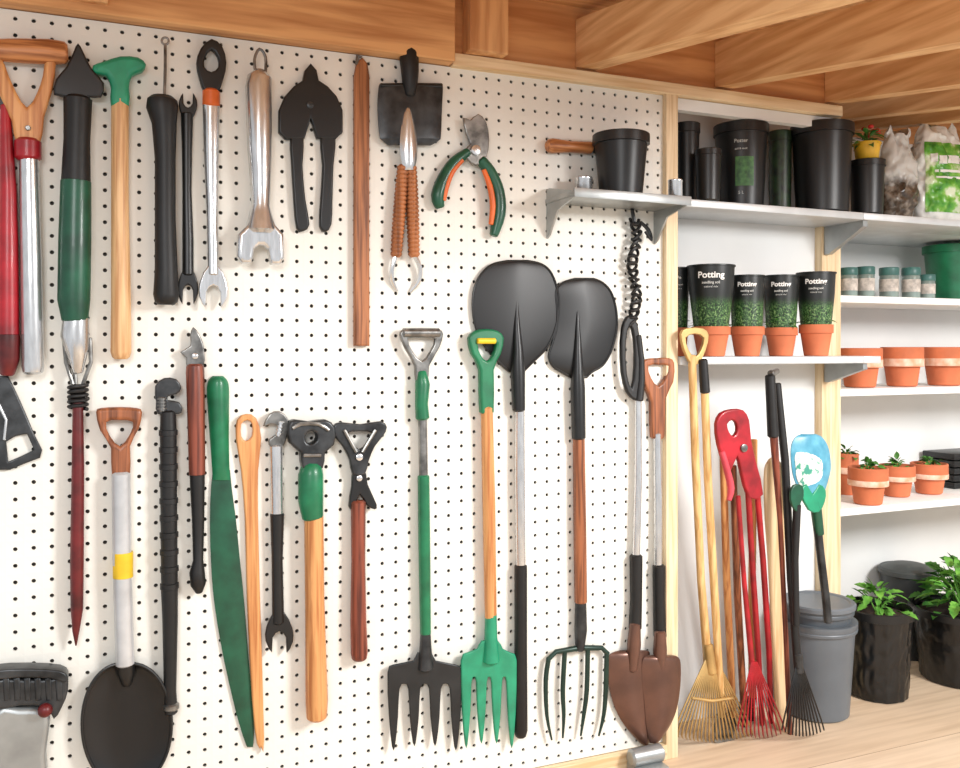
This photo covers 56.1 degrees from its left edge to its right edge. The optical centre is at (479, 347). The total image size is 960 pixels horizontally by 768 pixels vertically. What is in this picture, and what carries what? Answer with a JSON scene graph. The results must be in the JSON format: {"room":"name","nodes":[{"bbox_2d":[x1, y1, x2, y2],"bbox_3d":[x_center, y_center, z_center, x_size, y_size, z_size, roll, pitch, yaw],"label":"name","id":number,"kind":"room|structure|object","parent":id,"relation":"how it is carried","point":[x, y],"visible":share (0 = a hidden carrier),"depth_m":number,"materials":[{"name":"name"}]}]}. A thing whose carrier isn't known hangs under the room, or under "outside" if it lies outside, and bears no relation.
{"room":"garden tool shed","nodes":[
{"label":"garden tool shed","id":0,"kind":"room"},
{"bbox_2d":[0,0,837,767],"bbox_3d":[-0.222,-0.105,2.531,3.070,2.750,0.140,0,0,-23],"label":"wall","id":1,"kind":"structure","parent":0,"point":[542,33],"depth_m":2.60,"materials":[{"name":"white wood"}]},
{"bbox_2d":[0,0,454,65],"bbox_3d":[-0.837,-0.885,2.167,1.652,0.199,0.050,0,0,-23],"label":"wooden beam","id":2,"kind":"structure","parent":1,"relation":"attached to","point":[378,28],"depth_m":2.31,"materials":[{"name":"brown wood"}]},
{"bbox_2d":[0,8,662,767],"bbox_3d":[-0.461,0.217,2.357,2.234,2.005,0.006,0,0,-23],"label":"pegboard","id":3,"kind":"object","parent":1,"relation":"attached to","point":[24,490],"visible":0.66,"depth_m":2.40,"materials":[{"name":"paint"}]},
{"bbox_2d":[0,97,19,375],"bbox_3d":[-1.083,-0.285,2.062,0.053,0.698,0.050,0,0,-23],"label":"lopper","id":4,"kind":"object","parent":3,"relation":"hanging from","point":[9,243],"visible":1,"depth_m":2.05,"materials":[{"name":"red plastic"}]},
{"bbox_2d":[0,376,41,469],"bbox_3d":[-1.071,0.173,2.084,0.103,0.217,0.019,0,0,-23],"label":"tool","id":5,"kind":"object","parent":3,"relation":"hanging from","point":[14,421],"visible":1,"depth_m":2.08,"materials":[{"name":"grey metal"}]},
{"bbox_2d":[0,38,67,374],"bbox_3d":[-1.044,-0.328,2.075,0.174,0.777,0.058,0,0,-23],"label":"spade","id":6,"kind":"object","parent":3,"relation":"hanging from","point":[27,122],"visible":1,"depth_m":2.06,"materials":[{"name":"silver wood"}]},
{"bbox_2d":[0,662,68,767],"bbox_3d":[-1.037,0.891,2.065,0.168,0.333,0.081,0,0,-23],"label":"scoop","id":7,"kind":"object","parent":3,"relation":"hanging from","point":[30,692],"visible":1,"depth_m":2.06,"materials":[{"name":"grey metal"}]},
{"bbox_2d":[54,44,103,645],"bbox_3d":[-0.942,-0.007,2.107,0.102,1.415,0.074,0,0,0],"label":"tool","id":8,"kind":"object","parent":3,"relation":"hanging from","point":[77,83],"visible":1,"depth_m":2.09,"materials":[{"name":"green metal"}]},
{"bbox_2d":[92,56,145,358],"bbox_3d":[-0.864,-0.337,2.156,0.120,0.726,0.048,0,0,-23],"label":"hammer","id":9,"kind":"object","parent":3,"relation":"hanging from","point":[119,71],"visible":0.99,"depth_m":2.14,"materials":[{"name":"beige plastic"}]},
{"bbox_2d":[80,407,172,767],"bbox_3d":[-0.847,0.598,2.162,0.208,0.913,0.052,0,0,-23],"label":"shovel","id":10,"kind":"object","parent":3,"relation":"hanging from","point":[124,723],"visible":1,"depth_m":2.15,"materials":[{"name":"black metal"}]},
{"bbox_2d":[146,36,178,304],"bbox_3d":[-0.769,-0.433,2.182,0.076,0.654,0.075,0,0,-23],"label":"tool","id":11,"kind":"object","parent":3,"relation":"hanging from","point":[162,109],"visible":1,"depth_m":2.16,"materials":[{"name":"black rubber"}]},
{"bbox_2d":[155,377,181,715],"bbox_3d":[-0.762,0.484,2.202,0.063,0.825,0.045,0,0,-23],"label":"wrench","id":12,"kind":"object","parent":3,"relation":"hanging from","point":[167,409],"visible":1,"depth_m":2.19,"materials":[{"name":"grey metal"}]},
{"bbox_2d":[178,94,197,303],"bbox_3d":[-0.723,-0.371,2.229,0.049,0.524,0.024,0,0,-23],"label":"wrench","id":13,"kind":"object","parent":3,"relation":"hanging from","point":[187,277],"visible":0.97,"depth_m":2.22,"materials":[{"name":"black metal"}]},
{"bbox_2d":[180,327,205,593],"bbox_3d":[-0.709,0.278,2.227,0.057,0.660,0.044,0,0,8],"label":"tool","id":14,"kind":"object","parent":3,"relation":"hanging from","point":[194,354],"visible":1,"depth_m":2.21,"materials":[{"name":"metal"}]},
{"bbox_2d":[196,39,227,307],"bbox_3d":[-0.668,-0.434,2.242,0.074,0.669,0.042,0,0,-2],"label":"wrench","id":15,"kind":"object","parent":3,"relation":"hanging from","point":[210,82],"visible":1,"depth_m":2.23,"materials":[{"name":"silver metal"}]},
{"bbox_2d":[207,376,253,746],"bbox_3d":[-0.628,0.544,2.269,0.116,0.948,0.026,0,0,-23],"label":"machete","id":16,"kind":"object","parent":3,"relation":"hanging from","point":[227,585],"visible":1,"depth_m":2.27,"materials":[{"name":"green plastic"}]},
{"bbox_2d":[235,414,263,750],"bbox_3d":[-0.586,0.601,2.292,0.071,0.866,0.016,0,0,-23],"label":"stick","id":17,"kind":"object","parent":3,"relation":"hanging from","point":[248,450],"visible":1,"depth_m":2.29,"materials":[{"name":"orange wood"}]},
{"bbox_2d":[236,48,283,264],"bbox_3d":[-0.555,-0.485,2.272,0.117,0.547,0.076,0,0,-23],"label":"wrench","id":18,"kind":"object","parent":3,"relation":"hanging from","point":[260,229],"visible":1,"depth_m":2.25,"materials":[{"name":"metal"}]},
{"bbox_2d":[263,411,292,651],"bbox_3d":[-0.517,0.473,2.309,0.076,0.622,0.037,0,0,-23],"label":"wrench","id":19,"kind":"object","parent":3,"relation":"hanging from","point":[278,621],"visible":1,"depth_m":2.30,"materials":[{"name":"metal"}]},
{"bbox_2d":[278,64,342,232],"bbox_3d":[-0.442,-0.521,2.349,0.168,0.440,0.024,0,0,-23],"label":"pruning shears","id":20,"kind":"object","parent":3,"relation":"hanging from","point":[311,100],"visible":1,"depth_m":2.34,"materials":[{"name":"black plastic"}]},
{"bbox_2d":[287,419,335,722],"bbox_3d":[-0.437,0.574,2.329,0.123,0.781,0.065,0,0,-23],"label":"hammer","id":21,"kind":"object","parent":3,"relation":"hanging from","point":[311,454],"visible":1,"depth_m":2.31,"materials":[{"name":"brown wood"}]},
{"bbox_2d":[334,421,386,661],"bbox_3d":[-0.319,0.512,2.389,0.146,0.634,0.045,0,0,-23],"label":"pliers","id":22,"kind":"object","parent":3,"relation":"hanging from","point":[358,458],"visible":0.97,"depth_m":2.37,"materials":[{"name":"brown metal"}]},
{"bbox_2d":[353,55,368,345],"bbox_3d":[-0.317,-0.392,2.403,0.041,0.773,0.022,0,0,-23],"label":"wooden stick","id":23,"kind":"object","parent":3,"relation":"hanging from","point":[361,73],"visible":1,"depth_m":2.39,"materials":[{"name":"brown wood"}]},
{"bbox_2d":[389,108,421,292],"bbox_3d":[-0.199,-0.400,2.441,0.096,0.498,0.047,0,0,-23],"label":"hand cultivator","id":24,"kind":"object","parent":3,"relation":"hanging from","point":[406,189],"visible":1,"depth_m":2.43,"materials":[{"name":"metal"}]},
{"bbox_2d":[377,47,442,145],"bbox_3d":[-0.186,-0.681,2.441,0.186,0.272,0.054,0,0,-23],"label":"shovel","id":25,"kind":"object","parent":3,"relation":"hanging from","point":[424,100],"visible":0.99,"depth_m":2.43,"materials":[{"name":"grey metal"}]},
{"bbox_2d":[387,328,460,750],"bbox_3d":[-0.149,0.531,2.462,0.215,1.172,0.044,0,0,-23],"label":"fork","id":26,"kind":"object","parent":3,"relation":"hanging from","point":[424,669],"visible":1,"depth_m":2.45,"materials":[{"name":"metal"}]},
{"bbox_2d":[431,114,505,236],"bbox_3d":[-0.030,-0.485,2.514,0.224,0.342,0.041,0,0,-23],"label":"secateurs","id":27,"kind":"object","parent":3,"relation":"hanging from","point":[476,129],"visible":1,"depth_m":2.52,"materials":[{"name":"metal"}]},
{"bbox_2d":[461,329,516,747],"bbox_3d":[0.027,0.542,2.533,0.172,1.192,0.051,0,0,-23],"label":"fork","id":28,"kind":"object","parent":3,"relation":"hanging from","point":[489,659],"visible":1,"depth_m":2.52,"materials":[{"name":"green plastic"}]},
{"bbox_2d":[483,615,499,664],"bbox_3d":[0.030,0.817,2.535,0.050,0.140,0.051,0,0,-23],"label":"socket","id":29,"kind":"object","parent":28,"relation":"attached to","point":[491,645],"depth_m":2.52,"materials":[{"name":"teal plastic"}]},
{"bbox_2d":[471,260,559,738],"bbox_3d":[0.110,0.430,2.572,0.281,1.369,0.043,0,0,-23],"label":"shovel","id":30,"kind":"object","parent":3,"relation":"hanging from","point":[515,299],"visible":0.98,"depth_m":2.56,"materials":[{"name":"black metal"}]},
{"bbox_2d":[545,138,594,153],"bbox_3d":[0.322,-0.598,2.662,0.280,0.064,0.044,0,0,-23],"label":"handle","id":31,"kind":"object","parent":3,"relation":"hanging from","point":[552,145],"visible":0.52,"depth_m":2.62,"materials":[{"name":"brown wood"}]},
{"bbox_2d":[543,278,617,739],"bbox_3d":[0.303,0.473,2.653,0.255,1.365,0.044,0,0,-21],"label":"shovel","id":32,"kind":"object","parent":3,"relation":"hanging from","point":[583,341],"visible":1,"depth_m":2.64,"materials":[{"name":"black metal"}]},
{"bbox_2d":[574,603,586,651],"bbox_3d":[0.297,0.813,2.654,0.037,0.161,0.038,0,0,-23],"label":"socket","id":33,"kind":"object","parent":32,"relation":"attached to","point":[580,625],"depth_m":2.64,"materials":[{"name":"grey metal"}]},
{"bbox_2d":[545,187,691,243],"bbox_3d":[0.403,-0.392,2.623,0.387,0.145,0.177,0,0,-23],"label":"wall shelf","id":34,"kind":"object","parent":3,"relation":"attached to","point":[663,206],"visible":1,"depth_m":2.60,"materials":[{"name":"grey metal"}]},
{"bbox_2d":[592,128,649,192],"bbox_3d":[0.411,-0.529,2.627,0.166,0.186,0.166,0,0,-23],"label":"plant pot","id":35,"kind":"object","parent":34,"relation":"on","point":[621,153],"visible":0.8,"depth_m":2.56,"materials":[{"name":"black plastic"}]},
{"bbox_2d":[626,209,652,326],"bbox_3d":[0.480,-0.243,2.730,0.091,0.366,0.042,0,0,-23],"label":"cord","id":36,"kind":"object","parent":3,"relation":"hanging from","point":[633,279],"visible":1,"depth_m":2.71,"materials":[{"name":"black plastic"}]},
{"bbox_2d":[463,0,507,58],"bbox_3d":[0.015,-1.151,2.523,0.117,0.659,0.060,0,0,-23],"label":"trim","id":37,"kind":"structure","parent":1,"relation":"attached to","point":[485,22],"depth_m":2.50,"materials":[{"name":"brown wood"}]},
{"bbox_2d":[535,742,666,767],"bbox_3d":[-0.517,1.246,2.325,2.364,0.048,0.034,0,0,-23],"label":"trim","id":38,"kind":"structure","parent":1,"relation":"attached to","point":[616,759],"depth_m":2.69,"materials":[{"name":"brown wood"}]},
{"bbox_2d":[608,315,649,745],"bbox_3d":[0.459,0.558,2.719,0.153,1.315,0.047,0,0,-23],"label":"shovel","id":39,"kind":"object","parent":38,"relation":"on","point":[625,666],"visible":0.96,"depth_m":2.71,"materials":[{"name":"brown metal"}]},
{"bbox_2d":[627,623,640,671],"bbox_3d":[0.465,0.903,2.719,0.042,0.147,0.042,0,0,-23],"label":"socket","id":40,"kind":"object","parent":39,"relation":"attached to","point":[634,633],"depth_m":2.70,"materials":[{"name":"brown metal"}]},
{"bbox_2d":[450,53,842,117],"bbox_3d":[0.570,-0.801,2.785,1.415,0.036,0.036,0,0,-23],"label":"trim","id":41,"kind":"structure","parent":1,"relation":"attached to","point":[462,61],"depth_m":2.73,"materials":[{"name":"brown wood"}]},
{"bbox_2d":[663,94,677,759],"bbox_3d":[0.588,0.237,2.795,0.044,2.065,0.032,0,0,-23],"label":"wooden post","id":42,"kind":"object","parent":1,"relation":"attached to","point":[670,102],"depth_m":2.78,"materials":[{"name":"brown wood"}]},
{"bbox_2d":[576,0,863,70],"bbox_3d":[0.609,-0.790,1.992,0.070,0.369,1.498,0,0,-23],"label":"rafter","id":43,"kind":"object","parent":1,"relation":"attached to","point":[625,31],"visible":1,"depth_m":2.25,"materials":[{"name":"brown wood"}]},
{"bbox_2d":[678,98,827,127],"bbox_3d":[0.908,-0.763,2.951,0.662,0.036,0.030,0,0,-23],"label":"trim","id":44,"kind":"structure","parent":1,"relation":"attached to","point":[686,106],"depth_m":2.92,"materials":[{"name":"white paint"}]},
{"bbox_2d":[715,0,959,88],"bbox_3d":[1.069,-0.790,2.188,0.060,0.369,1.498,0,0,-23],"label":"rafter","id":45,"kind":"object","parent":1,"relation":"attached to","point":[877,31],"visible":1,"depth_m":2.38,"materials":[{"name":"brown wood"}]},
{"bbox_2d":[825,49,959,103],"bbox_3d":[1.486,-0.790,2.365,0.060,0.369,1.498,0,0,-23],"label":"rafter","id":46,"kind":"object","parent":1,"relation":"attached to","point":[939,71],"visible":0.6,"depth_m":2.78,"materials":[{"name":"brown wood"}]},
{"bbox_2d":[534,0,874,34],"bbox_3d":[0.716,-0.957,2.343,4.650,0.344,2.060,0,0,-23],"label":"ceiling","id":47,"kind":"structure","parent":0,"point":[595,5],"depth_m":2.62,"materials":[{"name":"brown wood"}]},
{"bbox_2d":[838,88,959,120],"bbox_3d":[1.704,-0.828,2.732,0.060,0.445,2.005,0,0,-23],"label":"rafter","id":48,"kind":"object","parent":47,"relation":"attached to","point":[944,100],"visible":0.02,"depth_m":3.17,"materials":[{"name":"brown wood"}]},
{"bbox_2d":[853,109,959,131],"bbox_3d":[1.953,-0.828,2.838,0.060,0.445,2.005,0,0,-23],"label":"rafter","id":49,"kind":"object","parent":47,"relation":"attached to","point":[951,116],"visible":0.2,"depth_m":3.46,"materials":[{"name":"brown wood"}]},
{"bbox_2d":[678,113,814,721],"bbox_3d":[0.866,0.228,3.156,0.758,2.085,0.040,0,0,-23],"label":"wall","id":50,"kind":"structure","parent":0,"point":[763,249],"depth_m":3.14,"materials":[{"name":"white paint"}]},
{"bbox_2d":[678,356,880,381],"bbox_3d":[0.956,0.075,3.047,0.830,0.095,0.229,0,0,-23],"label":"shelf","id":51,"kind":"object","parent":50,"relation":"attached to","point":[836,368],"visible":0.86,"depth_m":3.00,"materials":[{"name":"metal"}]},
{"bbox_2d":[678,267,688,355],"bbox_3d":[0.658,-0.119,2.980,0.080,0.293,0.092,0,0,7],"label":"plant pot","id":52,"kind":"object","parent":51,"relation":"on","point":[683,289],"visible":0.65,"depth_m":2.95,"materials":[{"name":"ceramic"}]},
{"bbox_2d":[687,263,735,355],"bbox_3d":[0.749,-0.120,2.916,0.155,0.294,0.155,0,0,-23],"label":"seedling","id":53,"kind":"object","parent":51,"relation":"on","point":[711,286],"visible":0.98,"depth_m":2.86,"materials":[{"name":"ceramic"}]},
{"bbox_2d":[692,326,730,355],"bbox_3d":[0.749,-0.021,2.916,0.123,0.096,0.123,0,0,-23],"label":"pot","id":54,"kind":"object","parent":53,"relation":"on","point":[718,335],"depth_m":2.87,"materials":[{"name":"ceramic"}]},
{"bbox_2d":[729,274,767,355],"bbox_3d":[0.887,-0.107,2.983,0.126,0.267,0.128,0,0,43],"label":"seedling","id":55,"kind":"object","parent":51,"relation":"on","point":[747,329],"visible":1,"depth_m":2.95,"materials":[{"name":"ceramic"}]},
{"bbox_2d":[764,274,799,355],"bbox_3d":[1.029,-0.110,3.067,0.124,0.274,0.133,0,0,-23],"label":"seedling","id":56,"kind":"object","parent":51,"relation":"on","point":[781,291],"visible":1,"depth_m":3.03,"materials":[{"name":"ceramic"}]},
{"bbox_2d":[795,271,836,355],"bbox_3d":[1.156,-0.116,3.095,0.136,0.286,0.133,0,0,-23],"label":"seedling","id":57,"kind":"object","parent":51,"relation":"on","point":[816,294],"visible":1,"depth_m":3.05,"materials":[{"name":"ceramic"}]},
{"bbox_2d":[799,324,833,355],"bbox_3d":[1.155,-0.027,3.094,0.114,0.107,0.114,0,0,-23],"label":"pot","id":58,"kind":"object","parent":57,"relation":"on","point":[815,338],"depth_m":3.05,"materials":[{"name":"ceramic"}]},
{"bbox_2d":[731,326,764,355],"bbox_3d":[0.887,-0.022,2.992,0.113,0.098,0.113,0,0,-23],"label":"pot","id":59,"kind":"object","parent":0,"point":[746,340],"depth_m":2.95,"materials":[{"name":"ceramic"}]},
{"bbox_2d":[765,327,797,355],"bbox_3d":[1.028,-0.021,3.073,0.109,0.096,0.109,0,0,-23],"label":"pot","id":60,"kind":"object","parent":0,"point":[780,340],"depth_m":3.03,"materials":[{"name":"ceramic"}]},
{"bbox_2d":[662,661,959,767],"bbox_3d":[0.931,1.300,1.326,5.450,0.060,4.220,0,0,-23],"label":"floor","id":61,"kind":"structure","parent":0,"point":[923,730],"depth_m":2.90,"materials":[{"name":"beige wood"}]},
{"bbox_2d":[627,743,668,767],"bbox_3d":[0.502,1.233,2.692,0.113,0.074,0.080,0,0,-23],"label":"door stop","id":62,"kind":"object","parent":61,"relation":"on","point":[648,756],"visible":1,"depth_m":2.68,"materials":[{"name":"silver metal"}]},
{"bbox_2d":[642,358,680,743],"bbox_3d":[0.555,0.618,2.755,0.142,1.176,0.054,0,0,-23],"label":"shovel","id":63,"kind":"object","parent":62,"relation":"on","point":[661,672],"visible":0.96,"depth_m":2.75,"materials":[{"name":"brown wood"}]},
{"bbox_2d":[678,327,753,741],"bbox_3d":[0.757,0.608,2.858,0.346,1.345,0.100,0,0,-23],"label":"rake","id":64,"kind":"object","parent":61,"relation":"on","point":[707,678],"visible":0.97,"depth_m":2.84,"materials":[{"name":"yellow wood"}]},
{"bbox_2d":[699,359,733,742],"bbox_3d":[0.743,0.658,2.850,0.043,1.250,0.212,0,0,39],"label":"rake","id":65,"kind":"object","parent":61,"relation":"on","point":[703,363],"visible":0.9,"depth_m":2.82,"materials":[{"name":"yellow wood"}]},
{"bbox_2d":[719,457,736,730],"bbox_3d":[0.801,0.749,2.911,0.029,1.053,0.204,0,0,27],"label":"handle","id":66,"kind":"object","parent":61,"relation":"on","point":[723,485],"visible":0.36,"depth_m":2.90,"materials":[{"name":"orange wood"}]},
{"bbox_2d":[731,464,747,727],"bbox_3d":[0.850,0.825,2.953,0.029,0.901,0.183,0,0,29],"label":"handle","id":67,"kind":"object","parent":61,"relation":"on","point":[734,527],"visible":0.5,"depth_m":2.94,"materials":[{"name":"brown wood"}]},
{"bbox_2d":[714,409,773,725],"bbox_3d":[0.878,0.728,2.890,0.091,1.078,0.379,0,0,42],"label":"rake","id":68,"kind":"object","parent":61,"relation":"on","point":[738,446],"visible":0.92,"depth_m":2.83,"materials":[{"name":"red plastic"}]},
{"bbox_2d":[747,439,757,720],"bbox_3d":[0.920,0.791,3.051,0.034,0.969,0.068,0,0,9],"label":"handle","id":69,"kind":"object","parent":61,"relation":"on","point":[754,441],"visible":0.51,"depth_m":3.03,"materials":[{"name":"red wood"}]},
{"bbox_2d":[735,495,784,737],"bbox_3d":[0.905,0.866,2.888,0.234,0.807,0.051,0,0,-23],"label":"rake","id":70,"kind":"object","parent":61,"relation":"on","point":[755,676],"visible":0.99,"depth_m":2.86,"materials":[{"name":"red plastic"}]},
{"bbox_2d":[763,458,786,729],"bbox_3d":[0.985,0.822,2.990,0.105,0.922,0.012,0,0,-23],"label":"handle","id":71,"kind":"object","parent":61,"relation":"on","point":[770,513],"visible":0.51,"depth_m":2.98,"materials":[{"name":"brown wood"}]},
{"bbox_2d":[765,368,791,734],"bbox_3d":[0.972,0.669,2.907,0.160,1.208,0.035,0,0,-41],"label":"handle","id":72,"kind":"object","parent":61,"relation":"on","point":[770,382],"visible":0.96,"depth_m":2.89,"materials":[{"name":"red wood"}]},
{"bbox_2d":[776,383,824,736],"bbox_3d":[1.030,0.683,2.921,0.182,1.142,0.078,0,0,-23],"label":"rake","id":73,"kind":"object","parent":61,"relation":"on","point":[800,685],"visible":0.98,"depth_m":2.90,"materials":[{"name":"black metal"}]},
{"bbox_2d":[789,484,803,626],"bbox_3d":[1.010,0.660,2.877,0.052,0.452,0.030,0,0,-44],"label":"handle","id":74,"kind":"object","parent":73,"relation":"attached to","point":[796,494],"visible":1,"depth_m":2.87,"materials":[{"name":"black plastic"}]},
{"bbox_2d":[790,434,831,623],"bbox_3d":[1.090,0.594,2.953,0.169,0.626,0.046,0,0,-23],"label":"hand spade","id":75,"kind":"object","parent":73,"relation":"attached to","point":[809,453],"visible":0.97,"depth_m":2.95,"materials":[{"name":"blue plastic"}]},
{"bbox_2d":[795,452,822,485],"bbox_3d":[1.086,0.395,2.942,0.131,0.126,0.018,0,0,-23],"label":"print","id":76,"kind":"object","parent":75,"relation":"on","point":[808,465],"depth_m":2.93},
{"bbox_2d":[788,617,857,722],"bbox_3d":[1.175,1.106,3.146,0.273,0.328,0.273,0,0,-23],"label":"bucket","id":77,"kind":"object","parent":61,"relation":"on","point":[828,653],"visible":0.48,"depth_m":3.04,"materials":[{"name":"grey plastic"}]},
{"bbox_2d":[786,590,856,627],"bbox_3d":[1.179,1.057,3.148,0.256,0.355,0.256,0,0,-23],"label":"lid","id":78,"kind":"object","parent":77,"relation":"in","point":[843,608],"visible":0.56,"depth_m":3.06,"materials":[{"name":"grey plastic"}]},
{"bbox_2d":[846,577,917,703],"bbox_3d":[1.461,1.058,3.313,0.264,0.424,0.262,0,0,22],"label":"potted plant","id":79,"kind":"object","parent":61,"relation":"on","point":[883,639],"visible":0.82,"depth_m":3.22,"materials":[{"name":"green plant"}]},
{"bbox_2d":[878,560,938,660],"bbox_3d":[1.778,1.081,3.739,0.231,0.378,0.231,0,0,-23],"label":"storage bin","id":80,"kind":"object","parent":61,"relation":"on","point":[900,575],"visible":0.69,"depth_m":3.66,"materials":[{"name":"black plastic"}]},
{"bbox_2d":[908,552,959,688],"bbox_3d":[1.834,1.012,3.427,0.462,0.515,0.479,0,0,-23],"label":"potted plant","id":81,"kind":"object","parent":61,"relation":"on","point":[937,626],"visible":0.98,"depth_m":3.39,"materials":[{"name":"green plant"}]},
{"bbox_2d":[841,123,959,596],"bbox_3d":[1.733,-0.105,3.877,1.580,2.750,0.070,0,0,-23],"label":"wall","id":82,"kind":"structure","parent":0,"point":[877,427],"depth_m":3.87,"materials":[{"name":"white paint"}]},
{"bbox_2d":[678,199,959,254],"bbox_3d":[1.544,-0.400,3.470,2.242,0.125,0.549,0,0,-23],"label":"shelf","id":83,"kind":"object","parent":82,"relation":"attached to","point":[841,228],"visible":0.71,"depth_m":3.15,"materials":[{"name":"wood"}]},
{"bbox_2d":[678,121,699,199],"bbox_3d":[0.675,-0.597,2.934,0.085,0.267,0.085,0,0,-23],"label":"plant pot","id":84,"kind":"object","parent":83,"relation":"on","point":[688,131],"visible":0.62,"depth_m":2.90,"materials":[{"name":"black plastic"}]},
{"bbox_2d":[694,147,721,200],"bbox_3d":[0.722,-0.545,2.851,0.086,0.164,0.086,0,0,-23],"label":"plant pot","id":85,"kind":"object","parent":83,"relation":"on","point":[707,159],"visible":0.88,"depth_m":2.82,"materials":[{"name":"black plastic"}]},
{"bbox_2d":[713,119,768,204],"bbox_3d":[0.874,-0.603,3.013,0.181,0.280,0.181,0,0,-23],"label":"plant pot","id":86,"kind":"object","parent":83,"relation":"on","point":[743,143],"visible":0.99,"depth_m":2.94,"materials":[{"name":"black plastic"}]},
{"bbox_2d":[767,129,792,206],"bbox_3d":[1.045,-0.608,3.134,0.084,0.289,0.084,0,0,-23],"label":"plant pot","id":87,"kind":"object","parent":83,"relation":"on","point":[779,141],"visible":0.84,"depth_m":3.10,"materials":[{"name":"plastic"}]},
{"bbox_2d":[790,118,854,210],"bbox_3d":[1.180,-0.615,3.105,0.210,0.302,0.210,0,0,-23],"label":"plant pot","id":88,"kind":"object","parent":83,"relation":"on","point":[822,151],"visible":0.82,"depth_m":3.02,"materials":[{"name":"black plastic"}]},
{"bbox_2d":[850,157,885,213],"bbox_3d":[1.353,-0.559,3.146,0.122,0.190,0.122,0,0,-23],"label":"plant pot","id":89,"kind":"object","parent":83,"relation":"on","point":[867,174],"visible":0.83,"depth_m":3.10,"materials":[{"name":"black plastic"}]},
{"bbox_2d":[852,124,886,158],"bbox_3d":[1.352,-0.714,3.149,0.118,0.119,0.132,0,0,1],"label":"potted flower","id":90,"kind":"object","parent":89,"relation":"on","point":[868,148],"visible":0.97,"depth_m":3.12,"materials":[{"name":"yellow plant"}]},
{"bbox_2d":[880,125,918,215],"bbox_3d":[1.552,-0.644,3.350,0.166,0.362,0.117,0,0,-23],"label":"bag","id":91,"kind":"object","parent":83,"relation":"on","point":[901,191],"visible":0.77,"depth_m":3.31,"materials":[{"name":"clear plastic"}]},
{"bbox_2d":[911,123,959,219],"bbox_3d":[1.751,-0.669,3.454,0.273,0.411,0.189,0,0,-23],"label":"bag","id":92,"kind":"object","parent":83,"relation":"on","point":[935,149],"visible":0.74,"depth_m":3.38,"materials":[{"name":"white plastic"}]},
{"bbox_2d":[924,142,959,212],"bbox_3d":[1.769,-0.642,3.393,0.222,0.264,0.052,0,0,-23],"label":"print","id":93,"kind":"object","parent":92,"relation":"attached to","point":[941,159],"depth_m":3.37},
{"bbox_2d":[815,117,840,594],"bbox_3d":[1.209,0.193,3.435,0.090,2.155,0.355,0,0,-23],"label":"trim","id":94,"kind":"structure","parent":82,"relation":"attached to","point":[827,394],"depth_m":3.27,"materials":[{"name":"brown wood"}]},
{"bbox_2d":[841,484,959,515],"bbox_3d":[1.894,0.604,3.728,1.395,0.026,0.349,0,0,-23],"label":"shelf","id":95,"kind":"object","parent":82,"relation":"attached to","point":[949,497],"visible":0.41,"depth_m":3.47,"materials":[{"name":"white wood"}]},
{"bbox_2d":[847,456,888,505],"bbox_3d":[1.472,0.499,3.413,0.146,0.182,0.146,0,0,-23],"label":"seedling","id":96,"kind":"object","parent":95,"relation":"on","point":[868,482],"visible":1,"depth_m":3.37,"materials":[{"name":"ceramic"}]},
{"bbox_2d":[879,451,915,497],"bbox_3d":[1.665,0.502,3.593,0.138,0.175,0.138,0,0,-23],"label":"seedling","id":97,"kind":"object","parent":95,"relation":"on","point":[901,476],"visible":0.91,"depth_m":3.54,"materials":[{"name":"ceramic"}]},
{"bbox_2d":[910,455,948,494],"bbox_3d":[1.827,0.513,3.662,0.144,0.155,0.144,0,0,-23],"label":"seedling","id":98,"kind":"object","parent":95,"relation":"on","point":[931,475],"visible":0.91,"depth_m":3.61,"materials":[{"name":"ceramic"}]},
{"bbox_2d":[923,448,959,488],"bbox_3d":[2.057,0.517,3.879,0.230,0.146,0.160,0,0,-23],"label":"tray","id":99,"kind":"object","parent":95,"relation":"on","point":[950,456],"visible":0.62,"depth_m":3.79,"materials":[{"name":"black plastic"}]},
{"bbox_2d":[841,295,959,310],"bbox_3d":[1.894,-0.180,3.728,1.395,0.026,0.349,0,0,-23],"label":"shelf","id":100,"kind":"object","parent":82,"relation":"attached to","point":[871,302],"visible":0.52,"depth_m":3.46,"materials":[{"name":"white wood"}]},
{"bbox_2d":[879,267,898,296],"bbox_3d":[1.582,-0.252,3.482,0.073,0.116,0.073,0,0,-23],"label":"jar","id":101,"kind":"object","parent":100,"relation":"on","point":[888,276],"visible":0.91,"depth_m":3.45,"materials":[{"name":"beige paper"}]},
{"bbox_2d":[922,243,959,298],"bbox_3d":[1.973,-0.309,3.745,0.241,0.230,0.241,0,0,-23],"label":"bucket","id":102,"kind":"object","parent":100,"relation":"on","point":[941,260],"visible":0.75,"depth_m":3.67,"materials":[{"name":"green plastic"}]},
{"bbox_2d":[841,383,959,395],"bbox_3d":[1.894,0.165,3.728,1.395,0.026,0.349,0,0,-23],"label":"shelf","id":103,"kind":"object","parent":82,"relation":"attached to","point":[921,388],"visible":0.45,"depth_m":3.43,"materials":[{"name":"white wood"}]},
{"bbox_2d":[841,348,882,387],"bbox_3d":[1.462,0.075,3.464,0.164,0.150,0.164,0,0,-23],"label":"terracotta pot","id":104,"kind":"object","parent":103,"relation":"on","point":[867,378],"visible":0.54,"depth_m":3.41,"materials":[{"name":"ceramic"}]},
{"bbox_2d":[880,347,924,386],"bbox_3d":[1.664,0.073,3.550,0.160,0.154,0.160,0,0,-23],"label":"terracotta pot","id":105,"kind":"object","parent":103,"relation":"on","point":[902,365],"visible":0.91,"depth_m":3.49,"materials":[{"name":"ceramic"}]},
{"bbox_2d":[924,347,959,385],"bbox_3d":[1.876,0.073,3.639,0.172,0.155,0.172,0,0,-23],"label":"terracotta pot","id":106,"kind":"object","parent":103,"relation":"on","point":[942,364],"visible":0.9,"depth_m":3.58,"materials":[{"name":"ceramic"}]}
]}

